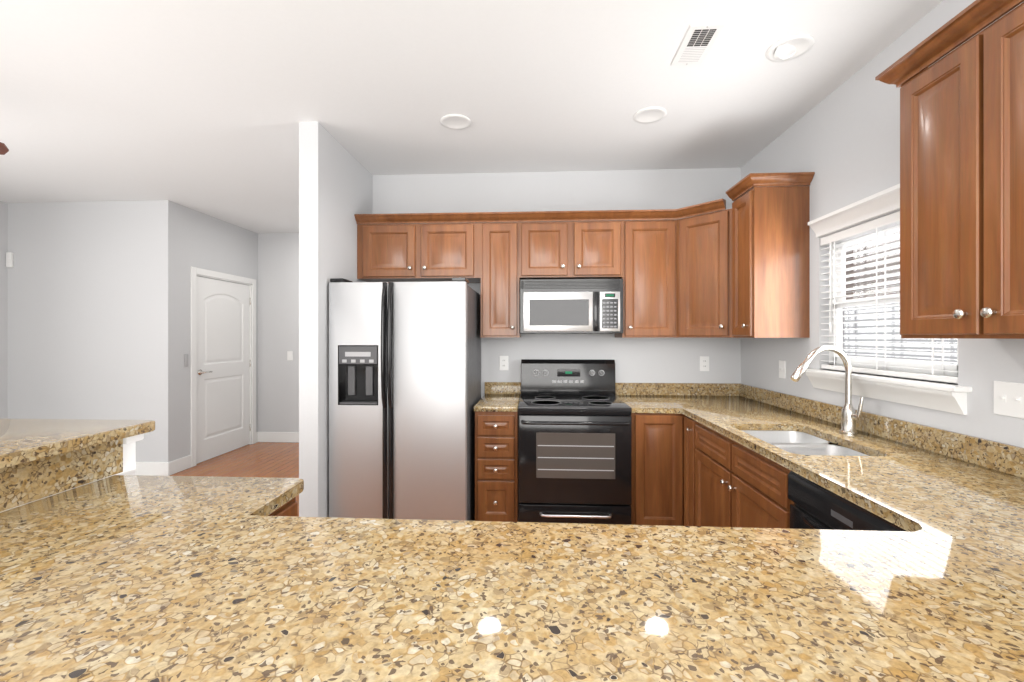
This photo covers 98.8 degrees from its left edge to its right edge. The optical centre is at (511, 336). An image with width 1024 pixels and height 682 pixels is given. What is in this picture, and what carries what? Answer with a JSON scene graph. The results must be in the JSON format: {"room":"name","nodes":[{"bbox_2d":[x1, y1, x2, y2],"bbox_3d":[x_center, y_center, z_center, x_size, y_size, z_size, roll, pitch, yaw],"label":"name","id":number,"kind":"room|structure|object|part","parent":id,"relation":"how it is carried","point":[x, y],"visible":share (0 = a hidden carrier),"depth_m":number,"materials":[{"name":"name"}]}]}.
{"room":"kitchen","nodes":[
{"label":"kitchen","id":0,"kind":"room"},
{"bbox_2d":[0,201,7,418],"bbox_3d":[-5.421,0.010,0.859,0.120,2.760,7.520,0,0,3],"label":"wall","id":1,"kind":"structure","parent":0,"point":[3,314],"depth_m":4.46,"materials":[{"name":"paint"}]},
{"bbox_2d":[8,200,156,461],"bbox_3d":[-4.359,0.010,4.506,1.600,2.760,0.120,0,0,3],"label":"wall","id":2,"kind":"structure","parent":0,"point":[82,310],"depth_m":4.45,"materials":[{"name":"paint"}]},
{"bbox_2d":[6,252,13,266],"bbox_3d":[-5.122,-0.785,4.475,0.056,0.150,0.026,0,0,3],"label":"door chime","id":3,"kind":"object","parent":2,"relation":"attached to","point":[9,259],"visible":1,"depth_m":4.46,"materials":[{"name":"white plastic"}]},
{"bbox_2d":[136,461,171,475],"bbox_3d":[-4.281,1.323,4.435,1.705,0.135,0.023,0,0,3],"label":"baseboard","id":4,"kind":"structure","parent":2,"relation":"attached to","point":[162,468],"depth_m":4.39,"materials":[{"name":"paint"}]},
{"bbox_2d":[157,200,257,461],"bbox_3d":[-3.465,0.010,5.108,0.120,2.760,1.420,0,0,3],"label":"wall","id":5,"kind":"structure","parent":0,"point":[187,238],"depth_m":4.55,"materials":[{"name":"paint"}]},
{"bbox_2d":[172,455,190,473],"bbox_3d":[-3.429,1.323,4.540,0.015,0.135,0.270,0,0,3],"label":"baseboard","id":6,"kind":"structure","parent":5,"relation":"attached to","point":[183,463],"depth_m":4.54,"materials":[{"name":"paint"}]},
{"bbox_2d":[184,354,187,366],"bbox_3d":[-3.424,0.247,4.615,0.015,0.135,0.040,0,0,3],"label":"switch","id":7,"kind":"object","parent":5,"relation":"attached to","point":[185,360],"visible":1,"depth_m":4.61,"materials":[{"name":"grey plastic"}]},
{"bbox_2d":[190,267,255,466],"bbox_3d":[-3.450,0.320,5.218,0.136,2.140,1.080,0,0,3],"label":"door frame","id":8,"kind":"structure","parent":5,"relation":"attached to","point":[195,272],"depth_m":4.74,"materials":[{"name":"paint"}]},
{"bbox_2d":[197,276,250,462],"bbox_3d":[-3.403,0.359,5.220,0.090,2.046,0.920,0,0,3],"label":"hall door","id":9,"kind":"structure","parent":5,"relation":"in","point":[223,368],"depth_m":5.18,"materials":[{"name":"paint"}]},
{"bbox_2d":[170,442,298,516],"bbox_3d":[-0.848,1.440,3.021,5.575,0.100,5.540,0,0,3],"label":"floor","id":10,"kind":"structure","parent":0,"point":[271,459],"depth_m":4.82,"materials":[{"name":"brown wood"}]},
{"bbox_2d":[2,442,135,511],"bbox_3d":[-1.490,0.868,1.006,0.125,1.045,1.245,0,0,3],"label":"support","id":11,"kind":"object","parent":10,"relation":"on","point":[129,458],"depth_m":1.60,"materials":[{"name":"paint"}]},
{"bbox_2d":[0,419,154,468],"bbox_3d":[-1.673,0.328,0.983,0.650,0.035,1.340,0,0,3],"label":"bar","id":12,"kind":"object","parent":11,"relation":"on","point":[24,440],"visible":1,"depth_m":1.41,"materials":[{"name":"stone"}]},
{"bbox_2d":[123,434,143,443],"bbox_3d":[-1.376,0.362,1.586,0.036,0.035,0.074,0,0,3],"label":"trim","id":13,"kind":"structure","parent":11,"relation":"attached to","point":[131,439],"depth_m":1.57,"materials":[{"name":"paint"}]},
{"bbox_2d":[268,497,297,516],"bbox_3d":[-1.004,0.951,1.317,0.651,0.879,0.320,0,0,3],"label":"base cabinet","id":14,"kind":"object","parent":10,"relation":"on","point":[289,508],"visible":0.02,"depth_m":1.40,"materials":[{"name":"brown wood"}]},
{"bbox_2d":[329,277,480,520],"bbox_3d":[-0.736,0.501,3.245,0.915,1.778,0.861,0,0,3],"label":"fridge","id":15,"kind":"object","parent":10,"relation":"on","point":[473,347],"depth_m":2.87,"materials":[{"name":"grey metal"}]},
{"bbox_3d":[-1.013,0.252,2.916,0.268,0.393,0.059,0,0,3],"label":"fridge panel","id":16,"kind":"part","parent":15,"relation":"part of","materials":[{"name":"black plastic"}]},
{"bbox_3d":[-1.012,0.499,2.922,0.400,1.722,0.065,0,0,3],"label":"fridge door","id":17,"kind":"part","parent":15,"relation":"part of","materials":[{"name":"silver metal"}]},
{"bbox_3d":[-0.813,0.498,2.849,0.072,1.713,0.062,0,0,3],"label":"fridge handle","id":18,"kind":"part","parent":15,"relation":"part of","materials":[{"name":"black plastic"}]},
{"bbox_3d":[-0.552,0.499,2.897,0.509,1.722,0.065,0,0,3],"label":"fridge door","id":19,"kind":"part","parent":15,"relation":"part of","materials":[{"name":"silver metal"}]},
{"bbox_2d":[475,411,517,521],"bbox_3d":[-0.094,0.951,3.305,0.294,0.879,0.671,0,0,3],"label":"drawers","id":20,"kind":"object","parent":10,"relation":"on","point":[496,466],"visible":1,"depth_m":3.00,"materials":[{"name":"brown wood"}]},
{"bbox_2d":[518,359,631,524],"bbox_3d":[0.436,0.787,3.242,0.758,1.205,0.754,0,0,3],"label":"range","id":21,"kind":"object","parent":10,"relation":"on","point":[574,441],"visible":0.98,"depth_m":2.94,"materials":[{"name":"black metal"}]},
{"bbox_2d":[631,413,684,525],"bbox_3d":[1.001,0.951,3.260,0.359,0.879,0.640,0,0,3],"label":"base cabinet","id":22,"kind":"object","parent":10,"relation":"on","point":[657,468],"visible":0.75,"depth_m":2.94,"materials":[{"name":"brown wood"}]},
{"bbox_2d":[684,415,696,525],"bbox_3d":[1.458,0.951,2.824,0.703,0.879,0.220,0,0,3],"label":"base cabinet","id":23,"kind":"object","parent":10,"relation":"on","point":[690,447],"visible":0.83,"depth_m":2.82,"materials":[{"name":"brown wood"}]},
{"bbox_2d":[695,422,840,528],"bbox_3d":[1.423,0.951,2.200,0.703,0.879,1.030,0,0,3],"label":"base cabinet","id":24,"kind":"object","parent":10,"relation":"on","point":[737,484],"visible":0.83,"depth_m":2.16,"materials":[{"name":"brown wood"}]},
{"bbox_2d":[788,471,905,530],"bbox_3d":[1.376,0.953,1.384,0.655,0.875,0.597,0,0,3],"label":"dishwasher","id":25,"kind":"object","parent":10,"relation":"on","point":[815,506],"visible":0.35,"depth_m":1.49,"materials":[{"name":"black metal"}]},
{"bbox_3d":[0.145,0.950,0.819,1.800,0.879,0.651,0,0,3],"label":"base cabinet","id":26,"kind":"object","parent":10,"relation":"on","visible":0},
{"bbox_2d":[62,439,122,453],"bbox_3d":[-1.049,0.428,1.365,0.715,0.166,0.330,0,0,3],"label":"backsplash","id":27,"kind":"structure","parent":26,"relation":"on","point":[113,447],"depth_m":1.48,"materials":[{"name":"stone"}]},
{"bbox_2d":[474,382,520,411],"bbox_3d":[-0.095,0.443,3.326,0.302,0.135,0.663,0,0,3],"label":"countertop","id":28,"kind":"structure","parent":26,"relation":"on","point":[499,396],"depth_m":3.39,"materials":[{"name":"stone"}]},
{"bbox_2d":[0,454,1023,681],"bbox_3d":[-0.226,0.428,0.734,2.430,0.166,0.840,0,0,3],"label":"countertop","id":29,"kind":"structure","parent":26,"relation":"on","point":[106,574],"depth_m":0.82,"materials":[{"name":"stone"}]},
{"bbox_2d":[615,383,675,413],"bbox_3d":[0.975,0.443,3.265,0.310,0.135,0.668,0,0,3],"label":"countertop","id":30,"kind":"structure","parent":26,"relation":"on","point":[641,397],"depth_m":3.51,"materials":[{"name":"stone"}]},
{"bbox_2d":[664,383,1023,497],"bbox_3d":[1.408,0.443,1.900,0.703,0.135,3.348,0,0,3],"label":"countertop","id":31,"kind":"structure","parent":26,"relation":"on","point":[728,409],"depth_m":2.00,"materials":[{"name":"stone"}]},
{"bbox_2d":[741,430,868,455],"bbox_3d":[1.351,0.613,2.079,0.416,0.200,0.666,0,0,3],"label":"sink","id":32,"kind":"object","parent":31,"relation":"in","point":[797,442],"visible":0.19,"depth_m":2.12,"materials":[{"name":"metal"}]},
{"bbox_2d":[790,345,863,433],"bbox_3d":[1.536,0.258,2.139,0.353,0.434,0.112,0,0,-9],"label":"faucet","id":33,"kind":"object","parent":31,"relation":"on","point":[850,416],"visible":1,"depth_m":2.16,"materials":[{"name":"silver metal"}]},
{"bbox_2d":[258,233,298,431],"bbox_3d":[-2.339,0.010,5.817,2.290,2.760,0.120,0,0,3],"label":"wall","id":34,"kind":"structure","parent":0,"point":[278,326],"depth_m":5.80,"materials":[{"name":"paint"}]},
{"bbox_2d":[256,432,298,442],"bbox_3d":[-2.293,1.323,5.740,2.150,0.135,0.030,0,0,3],"label":"baseboard","id":35,"kind":"structure","parent":34,"relation":"attached to","point":[293,437],"depth_m":5.78,"materials":[{"name":"paint"}]},
{"bbox_2d":[287,351,292,359],"bbox_3d":[-2.927,0.250,5.782,0.075,0.120,0.016,0,0,3],"label":"light switch","id":36,"kind":"object","parent":34,"relation":"attached to","point":[289,355],"visible":1,"depth_m":5.78,"materials":[{"name":"white plastic"}]},
{"bbox_2d":[299,122,372,516],"bbox_3d":[-1.213,0.010,4.303,0.125,2.760,3.020,0,0,3],"label":"wall","id":37,"kind":"structure","parent":0,"point":[335,185],"depth_m":2.81,"materials":[{"name":"paint"}]},
{"bbox_2d":[0,0,942,232],"bbox_3d":[-1.800,-1.420,1.371,7.295,0.100,8.940,0,0,3],"label":"ceiling","id":38,"kind":"structure","parent":0,"point":[205,106],"depth_m":2.40,"materials":[{"name":"paint"}]},
{"bbox_2d":[0,142,8,154],"bbox_3d":[-3.245,-1.177,1.881,1.278,0.385,1.239,0,0,3],"label":"ceiling fan","id":39,"kind":"object","parent":38,"relation":"hanging from","point":[4,149],"visible":1,"depth_m":2.43,"materials":[{"name":"brown wood"}]},
{"bbox_2d":[440,114,470,129],"bbox_3d":[-0.357,-1.366,2.794,0.195,0.008,0.195,0,0,3],"label":"recessed light","id":40,"kind":"object","parent":38,"relation":"in","point":[455,121],"visible":1,"depth_m":2.78,"materials":[{"name":"white plastic"}]},
{"bbox_2d":[633,107,666,123],"bbox_3d":[0.850,-1.366,2.707,0.195,0.008,0.195,0,0,3],"label":"recessed light","id":41,"kind":"object","parent":38,"relation":"in","point":[650,115],"visible":1,"depth_m":2.70,"materials":[{"name":"white plastic"}]},
{"bbox_2d":[671,23,725,65],"bbox_3d":[0.866,-1.365,2.061,0.153,0.009,0.290,0,0,3],"label":"ceiling vent","id":42,"kind":"object","parent":38,"relation":"in","point":[697,43],"visible":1,"depth_m":2.04,"materials":[{"name":"white plastic"}]},
{"bbox_2d":[766,34,814,61],"bbox_3d":[1.316,-1.370,2.081,0.195,0.059,0.195,0,0,3],"label":"recessed light","id":43,"kind":"object","parent":38,"relation":"in","point":[790,48],"visible":1,"depth_m":2.07,"materials":[{"name":"white plastic"}]},
{"bbox_2d":[373,168,740,397],"bbox_3d":[0.339,0.010,3.697,3.040,2.760,0.120,0,0,3],"label":"wall","id":44,"kind":"structure","parent":0,"point":[657,360],"depth_m":3.62,"materials":[{"name":"paint"}]},
{"bbox_2d":[357,223,480,282],"bbox_3d":[-0.711,-0.660,3.506,0.960,0.420,0.376,0,0,3],"label":"upper cabinet","id":45,"kind":"object","parent":44,"relation":"attached to","point":[433,252],"visible":0.98,"depth_m":3.36,"materials":[{"name":"brown wood"}]},
{"bbox_2d":[481,222,520,337],"bbox_3d":[-0.084,-0.432,3.472,0.296,0.875,0.376,0,0,3],"label":"upper cabinet","id":46,"kind":"object","parent":44,"relation":"attached to","point":[500,298],"visible":1,"depth_m":3.32,"materials":[{"name":"brown wood"}]},
{"bbox_2d":[499,356,507,369],"bbox_3d":[-0.067,0.218,3.655,0.075,0.120,0.009,0,0,3],"label":"electrical outlet","id":47,"kind":"object","parent":44,"relation":"attached to","point":[503,362],"visible":1,"depth_m":3.65,"materials":[{"name":"white plastic"}]},
{"bbox_2d":[519,221,621,278],"bbox_3d":[0.449,-0.660,3.442,0.772,0.420,0.376,0,0,3],"label":"upper cabinet","id":48,"kind":"object","parent":44,"relation":"attached to","point":[573,250],"visible":1,"depth_m":3.29,"materials":[{"name":"brown wood"}]},
{"bbox_2d":[520,279,622,333],"bbox_3d":[0.447,-0.227,3.418,0.756,0.400,0.422,0,0,3],"label":"microwave","id":49,"kind":"object","parent":48,"relation":"attached to","point":[571,306],"visible":1,"depth_m":3.22,"materials":[{"name":"silver metal"}]},
{"bbox_2d":[615,220,676,337],"bbox_3d":[1.034,-0.432,3.410,0.400,0.875,0.376,0,0,3],"label":"upper cabinet","id":50,"kind":"object","parent":44,"relation":"attached to","point":[649,263],"visible":0.98,"depth_m":3.26,"materials":[{"name":"brown wood"}]},
{"bbox_2d":[700,356,708,370],"bbox_3d":[1.564,0.218,3.565,0.075,0.120,0.009,0,0,3],"label":"electrical outlet","id":51,"kind":"object","parent":44,"relation":"attached to","point":[704,363],"visible":1,"depth_m":3.56,"materials":[{"name":"white plastic"}]},
{"bbox_2d":[677,208,732,337],"bbox_3d":[1.532,-0.432,3.266,0.610,0.875,0.610,0,0,3],"label":"upper cabinet","id":52,"kind":"object","parent":44,"relation":"attached to","point":[704,275],"visible":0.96,"depth_m":3.09,"materials":[{"name":"brown wood"}]},
{"bbox_2d":[354,0,1023,223],"bbox_3d":[0.254,-0.925,2.159,3.036,0.109,2.310,0,0,3],"label":"crown molding","id":53,"kind":"structure","parent":52,"relation":"attached to","point":[967,23],"depth_m":2.66,"materials":[{"name":"brown wood"}]},
{"bbox_2d":[741,0,1023,447],"bbox_3d":[1.728,0.010,0.190,0.120,2.760,6.970,0,0,3],"label":"wall","id":54,"kind":"structure","parent":0,"point":[842,141],"depth_m":2.26,"materials":[{"name":"paint"}]},
{"bbox_2d":[732,186,809,337],"bbox_3d":[1.624,-0.455,2.812,0.376,0.920,0.285,0,0,3],"label":"upper cabinet","id":55,"kind":"object","parent":54,"relation":"attached to","point":[770,263],"visible":1,"depth_m":2.67,"materials":[{"name":"brown wood"}]},
{"bbox_2d":[779,360,785,378],"bbox_3d":[1.812,0.218,2.952,0.016,0.120,0.075,0,0,3],"label":"light switch","id":56,"kind":"object","parent":54,"relation":"attached to","point":[782,368],"visible":1,"depth_m":2.94,"materials":[{"name":"white plastic"}]},
{"bbox_2d":[808,184,899,236],"bbox_3d":[1.747,-0.630,2.148,0.058,0.090,0.872,0,0,3],"label":"trim","id":57,"kind":"structure","parent":54,"relation":"attached to","point":[885,201],"depth_m":2.21,"materials":[{"name":"paint"}]},
{"bbox_2d":[805,224,971,414],"bbox_3d":[1.796,-0.140,2.146,0.170,0.880,0.958,0,0,3],"label":"window frame","id":58,"kind":"structure","parent":54,"relation":"in","point":[940,386],"depth_m":2.08,"materials":[{"name":"paint"}]},
{"bbox_2d":[820,211,957,383],"bbox_3d":[1.799,-0.197,2.145,0.061,0.763,0.840,0,0,3],"label":"window blind","id":59,"kind":"object","parent":58,"relation":"attached to","point":[880,223],"visible":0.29,"depth_m":2.19,"materials":[{"name":"white plastic"}]},
{"bbox_2d":[838,232,956,363],"bbox_3d":[1.855,-0.195,2.142,0.029,0.700,0.778,0,0,3],"label":"window panel","id":60,"kind":"object","parent":58,"relation":"attached to","point":[882,317],"depth_m":2.23,"materials":[{"name":"clear glass"}]},
{"bbox_2d":[900,2,1023,338],"bbox_3d":[1.540,-0.455,1.289,0.376,0.920,0.610,0,0,3],"label":"upper cabinet","id":61,"kind":"object","parent":54,"relation":"attached to","point":[962,191],"visible":1,"depth_m":1.34,"materials":[{"name":"brown wood"}]},
{"bbox_2d":[994,381,1023,418],"bbox_3d":[1.734,0.218,1.526,0.016,0.120,0.120,0,0,3],"label":"light switch","id":62,"kind":"object","parent":54,"relation":"attached to","point":[1008,398],"visible":1,"depth_m":1.53,"materials":[{"name":"white plastic"}]},
{"label":"outside","id":63,"kind":"structure","parent":0,"visible":0},
{"bbox_2d":[843,231,956,364],"bbox_3d":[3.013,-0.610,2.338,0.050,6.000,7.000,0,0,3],"label":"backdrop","id":64,"kind":"structure","parent":63,"point":[893,340],"depth_m":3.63,"materials":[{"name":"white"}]}
]}

